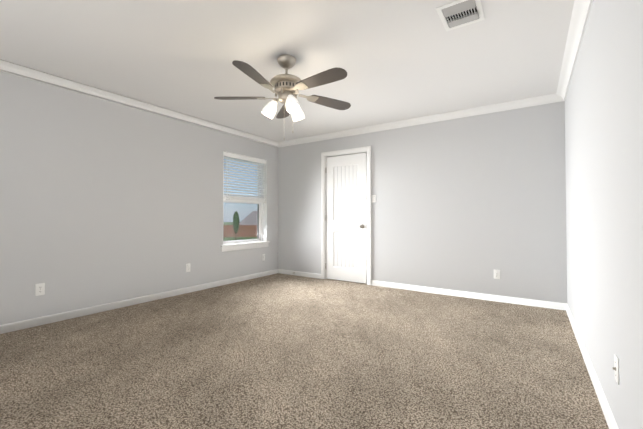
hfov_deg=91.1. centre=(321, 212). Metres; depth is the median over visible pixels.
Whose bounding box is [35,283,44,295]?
electrical outlet
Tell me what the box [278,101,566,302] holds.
wall
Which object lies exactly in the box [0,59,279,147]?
crown molding
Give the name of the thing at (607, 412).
baseboard
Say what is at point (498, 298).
baseboard
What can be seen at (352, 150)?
door frame
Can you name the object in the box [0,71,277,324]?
wall
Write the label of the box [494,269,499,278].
electrical outlet
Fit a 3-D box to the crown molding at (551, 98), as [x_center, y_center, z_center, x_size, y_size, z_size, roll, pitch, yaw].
[0.948,-1.280,4.731,4.110,0.080,0.078,-1,-1,34]
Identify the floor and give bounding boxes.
[0,273,608,428]
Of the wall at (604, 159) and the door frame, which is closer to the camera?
the wall at (604, 159)
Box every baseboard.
[0,269,279,333]
[280,269,320,278]
[371,280,563,309]
[564,303,618,428]
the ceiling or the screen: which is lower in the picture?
the screen
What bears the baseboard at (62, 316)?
attached to the wall at (102, 201)
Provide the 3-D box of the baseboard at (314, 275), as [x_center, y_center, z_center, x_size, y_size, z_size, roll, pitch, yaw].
[-0.389,1.096,5.622,0.971,0.078,0.014,-1,-1,34]
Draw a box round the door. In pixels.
[326,153,366,282]
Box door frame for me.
[321,146,370,284]
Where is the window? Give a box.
[220,163,269,251]
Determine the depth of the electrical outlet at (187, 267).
4.37 m
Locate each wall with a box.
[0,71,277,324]
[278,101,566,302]
[565,0,642,428]
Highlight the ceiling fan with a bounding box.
[214,54,350,139]
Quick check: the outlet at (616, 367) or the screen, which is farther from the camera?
the screen
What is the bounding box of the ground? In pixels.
[223,222,256,240]
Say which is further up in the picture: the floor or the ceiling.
the ceiling
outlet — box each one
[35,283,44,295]
[186,263,189,271]
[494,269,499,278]
[612,354,618,384]
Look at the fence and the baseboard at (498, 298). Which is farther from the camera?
the fence
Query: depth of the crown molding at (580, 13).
2.46 m
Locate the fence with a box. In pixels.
[223,225,256,236]
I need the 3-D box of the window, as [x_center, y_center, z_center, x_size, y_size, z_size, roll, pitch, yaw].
[-1.315,-0.160,5.320,0.221,1.553,1.060,-1,-1,34]
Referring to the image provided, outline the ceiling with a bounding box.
[0,0,574,141]
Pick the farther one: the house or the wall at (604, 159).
the house
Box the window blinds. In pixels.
[223,152,265,202]
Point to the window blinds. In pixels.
(239, 197)
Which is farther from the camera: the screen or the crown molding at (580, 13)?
the screen
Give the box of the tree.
[233,212,239,239]
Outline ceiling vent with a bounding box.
[436,0,484,31]
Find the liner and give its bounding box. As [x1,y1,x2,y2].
[223,151,266,240]
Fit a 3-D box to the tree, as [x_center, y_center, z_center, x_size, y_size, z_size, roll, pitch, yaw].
[-11.459,1.790,42.300,0.985,3.921,0.920,-1,-1,34]
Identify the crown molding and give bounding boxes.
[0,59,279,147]
[280,93,555,146]
[556,0,592,101]
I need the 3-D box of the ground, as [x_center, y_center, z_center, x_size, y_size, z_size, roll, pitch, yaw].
[-42.493,4.668,88.085,159.400,0.300,220.000,-1,-1,34]
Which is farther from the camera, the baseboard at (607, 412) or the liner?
the liner
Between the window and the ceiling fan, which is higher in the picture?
the ceiling fan
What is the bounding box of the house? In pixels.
[239,211,256,224]
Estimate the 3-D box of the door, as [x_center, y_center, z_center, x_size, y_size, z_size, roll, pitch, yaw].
[0.401,0.091,5.149,0.740,2.048,0.035,-1,-1,34]
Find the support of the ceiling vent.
in the ceiling
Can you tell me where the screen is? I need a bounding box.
[223,203,257,239]

